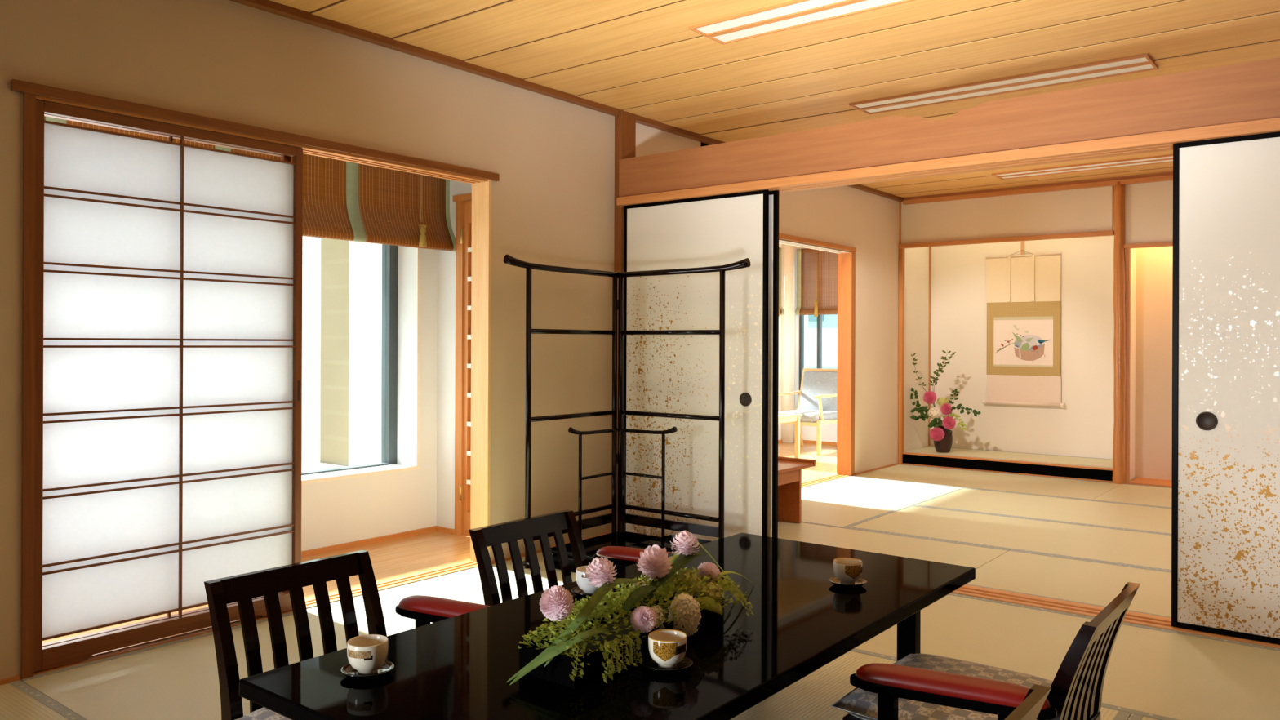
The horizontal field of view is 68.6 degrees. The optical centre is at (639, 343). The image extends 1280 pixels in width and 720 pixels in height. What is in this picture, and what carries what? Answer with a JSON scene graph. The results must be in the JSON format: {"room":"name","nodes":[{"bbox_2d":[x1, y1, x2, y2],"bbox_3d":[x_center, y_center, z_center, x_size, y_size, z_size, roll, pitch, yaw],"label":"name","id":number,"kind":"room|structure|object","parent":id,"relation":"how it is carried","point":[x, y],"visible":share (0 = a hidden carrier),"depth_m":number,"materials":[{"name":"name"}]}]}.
{"room":"traditional dwelling","nodes":[
{"label":"traditional dwelling","id":0,"kind":"room"},
{"bbox_2d":[42,531,470,643],"bbox_3d":[-1.792,1.069,3.842,0.720,0.048,3.020,0,0,38],"label":"floor","id":1,"kind":"structure","parent":0,"point":[391,559],"depth_m":4.58,"materials":[{"name":"brown wood"}]},
{"bbox_2d":[301,460,344,471],"bbox_3d":[-3.004,0.898,4.557,1.470,0.280,3.440,0,0,38],"label":"floor","id":2,"kind":"structure","parent":0,"point":[306,465],"depth_m":5.81,"materials":[{"name":"concrete"}]},
{"bbox_2d":[320,238,349,466],"bbox_3d":[-1.887,1.442,5.992,0.310,7.200,0.160,0,0,38],"label":"pillar","id":3,"kind":"object","parent":2,"relation":"on","point":[335,254],"visible":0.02,"depth_m":5.93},
{"bbox_2d":[348,240,382,466],"bbox_3d":[-1.540,1.444,5.706,0.590,7.200,0.140,0,0,38],"label":"wall","id":4,"kind":"structure","parent":0,"point":[365,258],"depth_m":5.73,"materials":[{"name":"white paint"}]},
{"bbox_2d":[301,245,437,551],"bbox_3d":[-2.143,-0.144,4.206,0.290,2.470,3.150,0,0,38],"label":"wall","id":5,"kind":"structure","parent":0,"point":[335,512],"depth_m":5.16,"materials":[{"name":"white paint"}]},
{"bbox_2d":[301,244,420,484],"bbox_3d":[-1.703,-0.192,4.718,0.246,1.765,1.295,0,0,38],"label":"window","id":6,"kind":"structure","parent":5,"relation":"in","point":[389,252],"depth_m":5.21,"materials":[{"name":"grey metal"}]},
{"bbox_2d":[301,525,454,557],"bbox_3d":[-2.007,1.030,4.013,0.170,0.027,3.020,0,0,38],"label":"baseboard","id":7,"kind":"structure","parent":5,"relation":"attached to","point":[436,528],"depth_m":4.92,"materials":[{"name":"brown wood"}]},
{"bbox_2d":[436,179,471,537],"bbox_3d":[-0.920,-0.139,5.159,1.030,2.470,0.120,0,0,38],"label":"wall","id":8,"kind":"structure","parent":0,"point":[446,377],"depth_m":5.20,"materials":[{"name":"white paint"}]},
{"bbox_2d":[453,193,471,536],"bbox_3d":[-0.791,0.129,4.984,0.570,1.875,0.053,0,0,38],"label":"door","id":9,"kind":"structure","parent":8,"relation":"in","point":[463,206],"depth_m":5.11,"materials":[{"name":"brown wood"}]},
{"bbox_2d":[0,0,928,679],"bbox_3d":[-1.378,-0.156,3.673,0.132,2.500,13.060,0,0,38],"label":"wall","id":10,"kind":"structure","parent":0,"point":[553,200],"depth_m":4.49,"materials":[{"name":"brown paint"}]},
{"bbox_2d":[21,92,35,679],"bbox_3d":[-1.948,0.132,2.957,0.120,1.820,0.031,0,0,38],"label":"trim","id":11,"kind":"structure","parent":10,"relation":"attached to","point":[28,100],"depth_m":2.92,"materials":[{"name":"brown wood"}]},
{"bbox_2d":[10,79,499,183],"bbox_3d":[-1.347,-0.792,3.711,0.130,0.033,2.025,0,0,38],"label":"trim","id":12,"kind":"structure","parent":10,"relation":"attached to","point":[17,86],"depth_m":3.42,"materials":[{"name":"brown wood"}]},
{"bbox_2d":[33,560,477,675],"bbox_3d":[-1.367,1.067,3.711,0.110,0.054,1.950,0,0,38],"label":"trim","id":13,"kind":"structure","parent":10,"relation":"attached to","point":[310,602],"depth_m":3.76,"materials":[{"name":"brown wood"}]},
{"bbox_2d":[42,113,290,647],"bbox_3d":[-1.669,0.135,3.325,0.028,1.801,0.925,0,0,38],"label":"screen","id":14,"kind":"object","parent":13,"relation":"on","point":[283,157],"visible":0.16,"depth_m":3.26,"materials":[{"name":"wood"}]},
{"bbox_2d":[33,99,302,672],"bbox_3d":[-1.625,0.135,3.318,0.029,1.801,0.937,0,0,38],"label":"screen","id":15,"kind":"object","parent":13,"relation":"on","point":[168,403],"visible":0.88,"depth_m":3.26,"materials":[{"name":"paper"}]},
{"bbox_2d":[0,462,898,684],"bbox_3d":[-1.560,1.058,3.367,0.012,0.052,12.360,0,0,38],"label":"baseboard","id":16,"kind":"structure","parent":10,"relation":"attached to","point":[8,680],"depth_m":4.61,"materials":[{"name":"brown wood"}]},
{"bbox_2d":[470,179,491,562],"bbox_3d":[-0.758,0.137,4.467,0.120,1.820,0.016,0,0,38],"label":"trim","id":17,"kind":"structure","parent":10,"relation":"attached to","point":[481,282],"depth_m":4.46,"materials":[{"name":"brown wood"}]},
{"bbox_2d":[229,0,903,201],"bbox_3d":[-1.533,-1.272,3.363,0.045,0.032,12.376,0,0,38],"label":"trim","id":18,"kind":"structure","parent":10,"relation":"attached to","point":[268,6],"depth_m":4.24,"materials":[{"name":"brown wood"}]},
{"bbox_2d":[613,109,635,531],"bbox_3d":[-0.093,-0.095,5.206,0.070,2.370,0.125,0,0,38],"label":"trim","id":19,"kind":"structure","parent":10,"relation":"attached to","point":[624,123],"depth_m":5.15,"materials":[{"name":"brown wood"}]},
{"bbox_2d":[622,189,768,541],"bbox_3d":[0.267,0.147,4.849,0.896,1.796,0.026,0,0,38],"label":"sliding door","id":20,"kind":"structure","parent":10,"relation":"in","point":[677,374],"depth_m":4.81,"materials":[{"name":"white paper"}]},
{"bbox_2d":[767,190,778,537],"bbox_3d":[0.316,0.147,4.873,0.907,1.796,0.025,0,0,38],"label":"sliding door","id":21,"kind":"structure","parent":10,"relation":"in","point":[773,271],"depth_m":4.60,"materials":[{"name":"black wood"}]},
{"bbox_2d":[310,0,1279,195],"bbox_3d":[-0.144,-1.290,2.156,3.640,0.020,12.098,0,0,38],"label":"trim","id":22,"kind":"structure","parent":10,"relation":"attached to","point":[340,0],"depth_m":4.06,"materials":[{"name":"brown wood"}]},
{"bbox_2d":[777,440,836,445],"bbox_3d":[0.968,1.040,8.034,1.580,0.032,4.020,0,0,38],"label":"baseboard","id":23,"kind":"structure","parent":10,"relation":"attached to","point":[779,441],"depth_m":9.88,"materials":[{"name":"brown wood"}]},
{"bbox_2d":[778,233,856,253],"bbox_3d":[1.259,-0.751,7.018,0.125,0.032,1.376,0,0,38],"label":"trim","id":24,"kind":"structure","parent":10,"relation":"attached to","point":[780,236],"depth_m":6.98,"materials":[{"name":"brown wood"}]},
{"bbox_2d":[801,474,849,487],"bbox_3d":[1.234,1.078,7.009,0.110,0.054,1.300,0,0,38],"label":"trim","id":25,"kind":"structure","parent":10,"relation":"attached to","point":[807,483],"depth_m":7.21,"materials":[{"name":"wood"}]},
{"bbox_2d":[836,251,855,475],"bbox_3d":[1.653,0.162,7.525,0.122,1.790,0.065,0,0,38],"label":"trim","id":26,"kind":"structure","parent":10,"relation":"attached to","point":[846,261],"depth_m":7.49,"materials":[{"name":"orange wood"}]},
{"bbox_2d":[898,201,901,244],"bbox_3d":[2.278,-0.071,8.227,0.012,2.340,0.016,0,0,38],"label":"trim","id":27,"kind":"structure","parent":10,"relation":"attached to","point":[900,224],"depth_m":8.22,"materials":[{"name":"brown wood"}]},
{"bbox_2d":[897,248,904,464],"bbox_3d":[2.292,0.133,8.222,0.033,1.932,0.050,0,0,38],"label":"trim","id":28,"kind":"structure","parent":10,"relation":"attached to","point":[901,251],"depth_m":8.21,"materials":[{"name":"brown wood"}]},
{"bbox_2d":[928,246,930,446],"bbox_3d":[2.692,-0.154,8.719,0.012,2.230,0.020,0,0,38],"label":"trim","id":29,"kind":"structure","parent":10,"relation":"attached to","point":[929,382],"depth_m":8.71,"materials":[{"name":"brown wood"}]},
{"bbox_2d":[902,462,1112,482],"bbox_3d":[2.966,1.077,7.704,1.673,0.051,0.033,0,0,38],"label":"trim","id":30,"kind":"structure","parent":10,"relation":"attached to","point":[903,463],"depth_m":7.64,"materials":[{"name":"brown wood"}]},
{"bbox_2d":[902,453,1112,480],"bbox_3d":[2.968,1.010,7.706,1.673,0.081,0.038,0,0,38],"label":"trim","id":31,"kind":"structure","parent":10,"relation":"attached to","point":[1058,471],"depth_m":7.64,"materials":[{"name":"black paint"}]},
{"bbox_2d":[902,452,1112,470],"bbox_3d":[2.975,0.965,7.708,1.713,0.011,0.057,0,0,38],"label":"trim","id":32,"kind":"structure","parent":10,"relation":"attached to","point":[907,453],"depth_m":7.65,"materials":[{"name":"brown wood"}]},
{"bbox_2d":[951,584,1279,648],"bbox_3d":[1.357,1.077,4.032,3.670,0.056,0.157,0,0,38],"label":"trim","id":33,"kind":"structure","parent":10,"relation":"attached to","point":[1131,617],"depth_m":3.73,"materials":[{"name":"brown wood"}]},
{"bbox_2d":[1171,131,1279,644],"bbox_3d":[2.337,0.155,3.216,0.898,1.796,0.026,0,0,38],"label":"sliding door","id":34,"kind":"structure","parent":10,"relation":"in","point":[1225,473],"depth_m":3.38,"materials":[{"name":"white paper"}]},
{"bbox_2d":[269,0,1279,197],"bbox_3d":[-0.094,-1.338,2.212,3.950,0.124,12.550,0,0,38],"label":"ceiling","id":35,"kind":"structure","parent":0,"point":[513,23],"depth_m":4.06,"materials":[{"name":"brown wood"}]},
{"bbox_2d":[688,0,915,44],"bbox_3d":[0.831,-1.271,3.443,1.418,0.012,0.250,0,0,38],"label":"recessed light","id":36,"kind":"object","parent":35,"relation":"in","point":[793,14],"visible":1,"depth_m":3.65,"materials":[{"name":"white plastic"}]},
{"bbox_2d":[695,0,845,34],"bbox_3d":[0.791,-1.272,3.393,1.394,0.001,0.097,0,0,38],"label":"diffuser","id":37,"kind":"object","parent":36,"relation":"attached to","point":[793,8],"depth_m":3.64,"materials":[{"name":"white plastic"}]},
{"bbox_2d":[848,53,1158,115],"bbox_3d":[1.747,-1.267,4.649,1.418,0.012,0.250,0,0,38],"label":"recessed light","id":38,"kind":"object","parent":35,"relation":"in","point":[1141,63],"visible":1,"depth_m":4.58,"materials":[{"name":"white plastic"}]},
{"bbox_2d":[991,154,1173,179],"bbox_3d":[3.263,-1.261,6.671,1.418,0.012,0.250,0,0,38],"label":"recessed light","id":39,"kind":"object","parent":35,"relation":"in","point":[1162,158],"visible":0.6,"depth_m":6.71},
{"bbox_2d":[777,243,782,439],"bbox_3d":[0.337,-0.149,8.714,0.260,2.500,4.300,0,0,38],"label":"wall","id":40,"kind":"structure","parent":0,"point":[780,244],"depth_m":9.96,"materials":[{"name":"white paint"}]},
{"bbox_2d":[778,247,784,315],"bbox_3d":[0.429,-0.646,8.458,0.104,0.725,3.510,0,0,38],"label":"bamboo blind","id":41,"kind":"object","parent":40,"relation":"attached to","point":[781,312],"visible":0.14,"depth_m":9.83,"materials":[{"name":"brown wood"}]},
{"bbox_2d":[781,244,795,443],"bbox_3d":[1.575,-0.084,10.017,0.150,2.280,0.150,0,0,38],"label":"trim","id":42,"kind":"structure","parent":40,"relation":"attached to","point":[788,303],"depth_m":9.95,"materials":[{"name":"beige wood"}]},
{"bbox_2d":[777,442,836,482],"bbox_3d":[0.967,1.080,8.034,1.580,0.048,4.020,0,0,38],"label":"floor","id":43,"kind":"structure","parent":0,"point":[826,462],"depth_m":8.75,"materials":[{"name":"brown wood"}]},
{"bbox_2d":[777,412,802,458],"bbox_3d":[0.998,0.844,8.495,0.775,0.420,0.540,0,0,38],"label":"side table","id":44,"kind":"object","parent":43,"relation":"on","point":[782,417],"visible":0.21,"depth_m":8.45,"materials":[{"name":"brown wood"}]},
{"bbox_2d":[777,368,837,454],"bbox_3d":[1.694,0.657,9.292,0.549,0.800,0.708,0,0,38],"label":"armchair","id":45,"kind":"object","parent":43,"relation":"on","point":[818,392],"visible":0.54,"depth_m":9.42,"materials":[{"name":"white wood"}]},
{"bbox_2d":[778,409,836,422],"bbox_3d":[1.654,0.713,9.242,0.460,0.083,0.535,0,0,38],"label":"seat cushion","id":46,"kind":"object","parent":45,"relation":"on","point":[808,415],"depth_m":9.04,"materials":[{"name":"grey fabric"}]},
{"bbox_2d":[799,370,837,411],"bbox_3d":[1.845,0.499,9.483,0.466,0.429,0.164,0,0,38],"label":"cushion","id":47,"kind":"object","parent":45,"relation":"on","point":[813,383],"depth_m":9.49,"materials":[{"name":"grey fabric"}]},
{"bbox_2d":[794,248,836,442],"bbox_3d":[2.347,-0.141,9.688,1.690,2.500,0.280,0,0,38],"label":"wall","id":48,"kind":"structure","parent":0,"point":[828,432],"depth_m":10.05,"materials":[{"name":"white paint"}]},
{"bbox_2d":[794,246,822,409],"bbox_3d":[2.259,-0.161,9.665,1.440,1.740,0.146,0,0,38],"label":"window","id":49,"kind":"structure","parent":48,"relation":"in","point":[801,317],"depth_m":10.04,"materials":[{"name":"grey metal"}]},
{"bbox_2d":[795,248,837,316],"bbox_3d":[2.167,-0.639,9.527,1.335,0.725,0.104,0,0,38],"label":"bamboo blind","id":50,"kind":"object","parent":49,"relation":"attached to","point":[816,269],"visible":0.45,"depth_m":9.82,"materials":[{"name":"brown wood"}]},
{"bbox_2d":[929,235,1114,459],"bbox_3d":[3.390,-0.136,8.242,1.860,2.500,0.100,0,0,38],"label":"wall","id":51,"kind":"structure","parent":0,"point":[1084,427],"depth_m":8.12,"materials":[{"name":"beige paint"}]},
{"bbox_2d":[982,240,1064,407],"bbox_3d":[3.341,-0.221,8.183,0.681,1.530,0.040,0,0,38],"label":"scroll","id":52,"kind":"object","parent":51,"relation":"hanging from","point":[1024,303],"visible":0.98,"depth_m":8.19,"materials":[{"name":"beige paper"}]},
{"bbox_2d":[993,316,1053,367],"bbox_3d":[3.344,-0.015,8.195,0.500,0.436,0.002,0,0,38],"label":"painting","id":53,"kind":"object","parent":52,"relation":"attached to","point":[1018,341],"depth_m":8.19,"materials":[{"name":"paper"}]},
{"bbox_2d":[901,180,1173,244],"bbox_3d":[3.811,-1.045,7.075,3.840,0.620,0.074,0,0,38],"label":"wall","id":54,"kind":"structure","parent":0,"point":[1148,206],"depth_m":7.49,"materials":[{"name":"beige paint"}]},
{"bbox_2d":[898,230,1114,248],"bbox_3d":[2.951,-0.847,7.702,1.715,0.033,0.055,0,0,38],"label":"trim","id":55,"kind":"structure","parent":54,"relation":"attached to","point":[1111,233],"depth_m":7.62,"materials":[{"name":"brown wood"}]},
{"bbox_2d":[902,171,1173,204],"bbox_3d":[3.728,-1.235,7.066,3.720,0.060,0.048,0,0,38],"label":"trim","id":56,"kind":"structure","parent":54,"relation":"attached to","point":[1165,176],"depth_m":7.46,"materials":[{"name":"brown wood"}]},
{"bbox_2d":[1112,182,1126,484],"bbox_3d":[3.652,-0.060,7.138,0.096,2.332,0.096,0,0,-7],"label":"trim","id":57,"kind":"structure","parent":54,"relation":"attached to","point":[1119,266],"depth_m":7.11,"materials":[{"name":"brown wood"}]},
{"bbox_2d":[1124,248,1130,484],"bbox_3d":[3.700,0.193,7.120,0.028,1.825,0.045,0,0,38],"label":"trim","id":58,"kind":"structure","parent":54,"relation":"attached to","point":[1127,260],"depth_m":7.10,"materials":[{"name":"brown wood"}]},
{"bbox_2d":[1124,241,1173,248],"bbox_3d":[4.434,-0.732,6.535,1.950,0.030,0.050,0,0,38],"label":"trim","id":59,"kind":"structure","parent":54,"relation":"attached to","point":[1166,243],"depth_m":7.00,"materials":[{"name":"brown wood"}]},
{"bbox_2d":[1124,248,1135,481],"bbox_3d":[3.893,-0.134,7.431,0.065,2.500,0.570,0,0,38],"label":"wall","id":60,"kind":"structure","parent":0,"point":[1132,368],"depth_m":7.31,"materials":[{"name":"beige paint"}]},
{"bbox_2d":[1128,477,1171,487],"bbox_3d":[4.555,1.087,6.657,1.900,0.062,0.340,0,0,38],"label":"floor","id":61,"kind":"structure","parent":0,"point":[1138,481],"depth_m":7.12,"materials":[{"name":"brown wood"}]},
{"bbox_2d":[1134,246,1173,479],"bbox_3d":[4.735,-0.131,6.798,2.040,2.500,0.100,0,0,38],"label":"wall","id":62,"kind":"structure","parent":0,"point":[1153,265],"depth_m":7.31,"materials":[{"name":"beige paint"}]},
{"bbox_3d":[-0.428,1.173,3.263,5.920,0.250,14.000,0,0,38],"label":"floor","id":63,"kind":"structure","parent":0,"visible":0},
{"bbox_2d":[0,680,86,719],"bbox_3d":[-1.501,1.068,1.961,1.820,0.051,0.963,0,0,38],"label":"mat","id":64,"kind":"object","parent":63,"relation":"on","point":[19,700],"visible":1,"depth_m":2.70,"materials":[{"name":"grey fabric"}]},
{"bbox_2d":[20,567,548,719],"bbox_3d":[-0.983,1.070,3.362,0.923,0.051,1.874,0,0,38],"label":"mat","id":65,"kind":"object","parent":63,"relation":"on","point":[178,679],"visible":0.24,"depth_m":3.01,"materials":[{"name":"beige wicker"}]},
{"bbox_2d":[492,551,576,586],"bbox_3d":[0.256,1.075,4.189,1.820,0.051,0.954,0,0,38],"label":"mat","id":66,"kind":"object","parent":63,"relation":"on","point":[540,555],"visible":0.02,"depth_m":4.31,"materials":[{"name":"beige wicker"}]},
{"bbox_2d":[551,531,656,573],"bbox_3d":[-0.159,0.998,4.466,0.281,0.098,0.500,0,0,38],"label":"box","id":67,"kind":"object","parent":66,"relation":"on","point":[592,545],"visible":0.35,"depth_m":4.45,"materials":[{"name":"black wood"}]},
{"bbox_2d":[568,426,677,537],"bbox_3d":[-0.098,0.727,4.693,0.534,0.640,0.268,0,0,-7],"label":"towel rack","id":68,"kind":"object","parent":66,"relation":"on","point":[571,430],"visible":0.72,"depth_m":4.68,"materials":[{"name":"black paint"}]},
{"bbox_2d":[503,254,750,568],"bbox_3d":[-0.085,0.323,4.596,1.147,1.448,0.579,0,0,-7],"label":"rack","id":69,"kind":"object","parent":66,"relation":"on","point":[617,277],"visible":0.71,"depth_m":4.59,"materials":[{"name":"black paint"}]},
{"bbox_2d":[622,534,711,567],"bbox_3d":[0.121,0.992,4.368,0.248,0.113,0.415,0,0,38],"label":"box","id":70,"kind":"object","parent":66,"relation":"on","point":[663,542],"visible":0.19,"depth_m":4.39,"materials":[{"name":"wood"}]},
{"bbox_2d":[801,475,964,527],"bbox_3d":[1.423,1.080,6.411,0.923,0.051,1.922,0,0,38],"label":"mat","id":71,"kind":"object","parent":63,"relation":"on","point":[848,501],"visible":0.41,"depth_m":6.42,"materials":[{"name":"beige wicker"}]},
{"bbox_2d":[777,520,1010,568],"bbox_3d":[0.935,1.078,5.019,1.772,0.051,0.863,0,0,38],"label":"mat","id":72,"kind":"object","parent":63,"relation":"on","point":[975,556],"visible":0.21,"depth_m":4.93,"materials":[{"name":"beige wicker"}]},
{"bbox_2d":[777,456,816,523],"bbox_3d":[0.578,0.873,5.381,0.455,0.356,0.954,0,0,38],"label":"writing desk","id":73,"kind":"object","parent":72,"relation":"on","point":[789,469],"visible":0.23,"depth_m":5.51,"materials":[{"name":"brown wood"}]},
{"bbox_2d":[730,650,1131,719],"bbox_3d":[0.460,1.076,2.224,0.918,0.051,1.874,0,0,38],"label":"mat","id":74,"kind":"object","parent":63,"relation":"on","point":[811,697],"visible":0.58,"depth_m":2.78,"materials":[{"name":"beige wicker"}]},
{"bbox_2d":[831,582,1140,719],"bbox_3d":[0.757,0.803,2.116,0.563,0.499,0.626,0,0,38],"label":"chair","id":75,"kind":"object","parent":74,"relation":"on","point":[916,686],"visible":0.94,"depth_m":1.95,"materials":[{"name":"black paint"}]},
{"bbox_2d":[831,653,1053,719],"bbox_3d":[0.749,0.839,2.213,0.430,0.064,0.486,0,0,38],"label":"cushion","id":76,"kind":"object","parent":75,"relation":"on","point":[860,704],"depth_m":2.17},
{"bbox_2d":[1004,684,1051,719],"bbox_3d":[0.264,0.801,1.458,0.563,0.499,0.626,0,0,38],"label":"chair","id":77,"kind":"object","parent":74,"relation":"on","point":[1030,707],"visible":1,"depth_m":1.46,"materials":[{"name":"black paint"}]},
{"bbox_2d":[849,464,1120,500],"bbox_3d":[2.663,1.085,7.284,1.765,0.051,0.980,0,0,38],"label":"mat","id":78,"kind":"object","parent":63,"relation":"on","point":[1000,482],"visible":0.6,"depth_m":7.22,"materials":[{"name":"beige wicker"}]},
{"bbox_2d":[849,505,1171,571],"bbox_3d":[2.220,1.083,5.169,1.862,0.051,0.960,0,0,38],"label":"mat","id":79,"kind":"object","parent":63,"relation":"on","point":[1146,549],"visible":0.45,"depth_m":5.18,"materials":[{"name":"beige wicker"}]},
{"bbox_2d":[914,487,1171,534],"bbox_3d":[2.816,1.086,5.925,1.862,0.051,0.961,0,0,38],"label":"mat","id":80,"kind":"object","parent":63,"relation":"on","point":[1155,519],"visible":0.45,"depth_m":6.01,"materials":[{"name":"beige wicker"}]},
{"bbox_2d":[850,592,1279,719],"bbox_3d":[1.700,1.081,3.050,1.852,0.051,0.954,0,0,38],"label":"mat","id":81,"kind":"object","parent":63,"relation":"on","point":[1153,673],"visible":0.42,"depth_m":3.18,"materials":[{"name":"beige wicker"}]},
{"bbox_2d":[966,549,1171,617],"bbox_3d":[2.362,1.084,3.893,1.857,0.051,0.863,0,0,38],"label":"mat","id":82,"kind":"object","parent":63,"relation":"on","point":[1090,582],"visible":0.3,"depth_m":4.18,"materials":[{"name":"beige wicker"}]},
{"bbox_2d":[1091,484,1171,507],"bbox_3d":[4.107,1.091,6.145,1.907,0.051,0.980,0,0,38],"label":"mat","id":83,"kind":"object","parent":63,"relation":"on","point":[1141,495],"visible":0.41,"depth_m":6.54,"materials":[{"name":"grey fabric"}]},
{"bbox_2d":[1127,713,1158,719],"bbox_3d":[1.186,1.079,1.651,0.928,0.051,1.874,0,0,38],"label":"mat","id":84,"kind":"object","parent":63,"relation":"on","point":[1133,717],"visible":1,"depth_m":2.64,"materials":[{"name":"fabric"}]},
{"bbox_3d":[-0.261,1.073,2.792,0.913,0.051,1.874,0,0,38],"label":"mat","id":85,"kind":"object","parent":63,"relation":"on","visible":0},
{"bbox_2d":[204,550,490,719],"bbox_3d":[-0.604,0.797,2.197,0.563,0.499,0.626,0,0,38],"label":"chair","id":86,"kind":"object","parent":85,"relation":"on","point":[241,588],"visible":0.42,"depth_m":2.27,"materials":[{"name":"black wood"}]},
{"bbox_2d":[235,706,291,719],"bbox_3d":[-0.595,0.833,2.101,0.430,0.064,0.486,0,0,38],"label":"cushion","id":87,"kind":"object","parent":86,"relation":"on","point":[263,713],"depth_m":2.04,"materials":[{"name":"grey fabric"}]},
{"bbox_2d":[468,510,671,605],"bbox_3d":[-0.109,0.799,2.809,0.563,0.499,0.626,0,0,38],"label":"chair","id":88,"kind":"object","parent":85,"relation":"on","point":[493,535],"visible":0.24,"depth_m":2.89,"materials":[{"name":"black paint"}]},
{"bbox_2d":[239,533,975,719],"bbox_3d":[0.099,0.840,2.203,0.778,0.419,1.759,0,0,38],"label":"table","id":89,"kind":"object","parent":85,"relation":"on","point":[460,667],"visible":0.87,"depth_m":1.90,"materials":[{"name":"black wood"}]},
{"bbox_2d":[340,660,394,679],"bbox_3d":[-0.517,0.621,1.780,0.099,0.012,0.091,0,0,-8],"label":"saucer","id":90,"kind":"object","parent":89,"relation":"on","point":[348,670],"visible":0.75,"depth_m":1.77,"materials":[{"name":"paint"}]},
{"bbox_2d":[346,634,388,674],"bbox_3d":[-0.517,0.593,1.780,0.076,0.058,0.076,0,0,0],"label":"teacup","id":91,"kind":"object","parent":90,"relation":"on","point":[366,653],"visible":1,"depth_m":1.76,"materials":[{"name":"white ceramic"}]},
{"bbox_2d":[571,586,592,596],"bbox_3d":[-0.123,0.623,2.350,0.099,0.012,0.091,0,0,-8],"label":"saucer","id":92,"kind":"object","parent":89,"relation":"on","point":[576,590],"visible":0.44,"depth_m":2.34,"materials":[{"name":"paint"}]},
{"bbox_2d":[575,565,604,594],"bbox_3d":[-0.123,0.594,2.350,0.076,0.058,0.076,0,0,6],"label":"teacup","id":93,"kind":"object","parent":92,"relation":"on","point":[582,581],"visible":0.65,"depth_m":2.32,"materials":[{"name":"white ceramic"}]},
{"bbox_2d":[506,530,753,688],"bbox_3d":[0.066,0.528,2.040,0.207,0.203,0.925,0,0,40],"label":"centrepiece","id":94,"kind":"object","parent":89,"relation":"on","point":[584,651],"visible":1,"depth_m":1.88,"materials":[{"name":"green plant"}]},
{"bbox_2d":[642,656,693,672],"bbox_3d":[0.053,0.624,1.819,0.099,0.012,0.091,0,0,-8],"label":"saucer","id":95,"kind":"object","parent":89,"relation":"on","point":[648,662],"visible":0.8,"depth_m":1.81,"materials":[{"name":"paint"}]},
{"bbox_2d":[648,629,687,668],"bbox_3d":[0.053,0.595,1.819,0.076,0.058,0.076,0,0,3],"label":"teacup","id":96,"kind":"object","parent":95,"relation":"on","point":[667,647],"visible":1,"depth_m":1.79,"materials":[{"name":"white ceramic"}]},
{"bbox_2d":[828,577,866,587],"bbox_3d":[0.543,0.626,2.451,0.099,0.012,0.091,0,0,-8],"label":"saucer","id":97,"kind":"object","parent":89,"relation":"on","point":[833,580],"visible":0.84,"depth_m":2.44,"materials":[{"name":"paint"}]},
{"bbox_2d":[832,557,862,584],"bbox_3d":[0.543,0.597,2.451,0.076,0.058,0.076,0,0,-23],"label":"teacup","id":98,"kind":"object","parent":97,"relation":"on","point":[847,571],"visible":0.98,"depth_m":2.43,"materials":[{"name":"white ceramic"}]},
{"bbox_3d":[3.171,1.043,7.958,1.715,0.140,0.610,0,0,38],"label":"floor","id":99,"kind":"structure","parent":0,"visible":0},
{"bbox_2d":[905,445,1112,468],"bbox_3d":[3.181,0.964,7.959,1.698,0.017,0.593,0,0,38],"label":"mat","id":100,"kind":"object","parent":99,"relation":"on","point":[1008,455],"visible":0.64,"depth_m":7.91,"materials":[{"name":"grey fabric"}]},
{"bbox_2d":[910,350,980,452],"bbox_3d":[2.662,0.508,8.187,0.650,0.891,0.243,0,0,38],"label":"arrangement","id":101,"kind":"object","parent":100,"relation":"on","point":[941,433],"visible":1,"depth_m":8.18,"materials":[{"name":"pink plant"}]},
{"bbox_3d":[1.413,-0.129,1.036,0.120,2.470,12.376,0,0,38],"label":"wall","id":102,"kind":"structure","parent":0,"visible":0},
{"bbox_2d":[616,117,1279,206],"bbox_3d":[1.365,-0.765,4.032,3.670,0.042,0.163,0,0,38],"label":"trim","id":103,"kind":"structure","parent":102,"relation":"attached to","point":[1163,140],"depth_m":3.92,"materials":[{"name":"brown wood"}]},
{"bbox_2d":[618,57,1279,197],"bbox_3d":[1.335,-0.896,3.994,3.670,0.218,0.030,0,0,38],"label":"ceiling beam","id":104,"kind":"structure","parent":102,"relation":"attached to","point":[1248,91],"depth_m":3.89,"materials":[{"name":"brown wood"}]},
{"bbox_3d":[-1.890,-1.293,3.940,1.010,0.170,3.240,0,0,38],"label":"ceiling","id":105,"kind":"structure","parent":0,"visible":0},
{"bbox_2d":[44,115,455,251],"bbox_3d":[-1.823,-0.833,4.130,0.116,0.650,2.704,0,0,38],"label":"bamboo blind","id":106,"kind":"object","parent":105,"relation":"hanging from","point":[343,200],"visible":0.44,"depth_m":4.76,"materials":[{"name":"brown wood"}]},
{"label":"outside","id":107,"kind":"structure","parent":0,"visible":0},
{"bbox_3d":[-6.704,5.123,30.745,38.050,0.200,80.000,0,0,38],"label":"ground","id":108,"kind":"structure","parent":107,"visible":0},
{"bbox_2d":[302,235,320,462],"bbox_3d":[-2.855,1.438,8.438,0.300,7.200,0.320,0,0,38],"label":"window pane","id":109,"kind":"structure","parent":108,"relation":"on","point":[311,264],"depth_m":8.28,"materials":[{"name":"white tile"}]},
{"bbox_2d":[808,314,837,368],"bbox_3d":[8.602,-1.915,27.547,18.000,14.000,6.100,0,0,38],"label":"office building","id":110,"kind":"structure","parent":108,"relation":"on","point":[829,322],"depth_m":26.43,"materials":[{"name":"white"}]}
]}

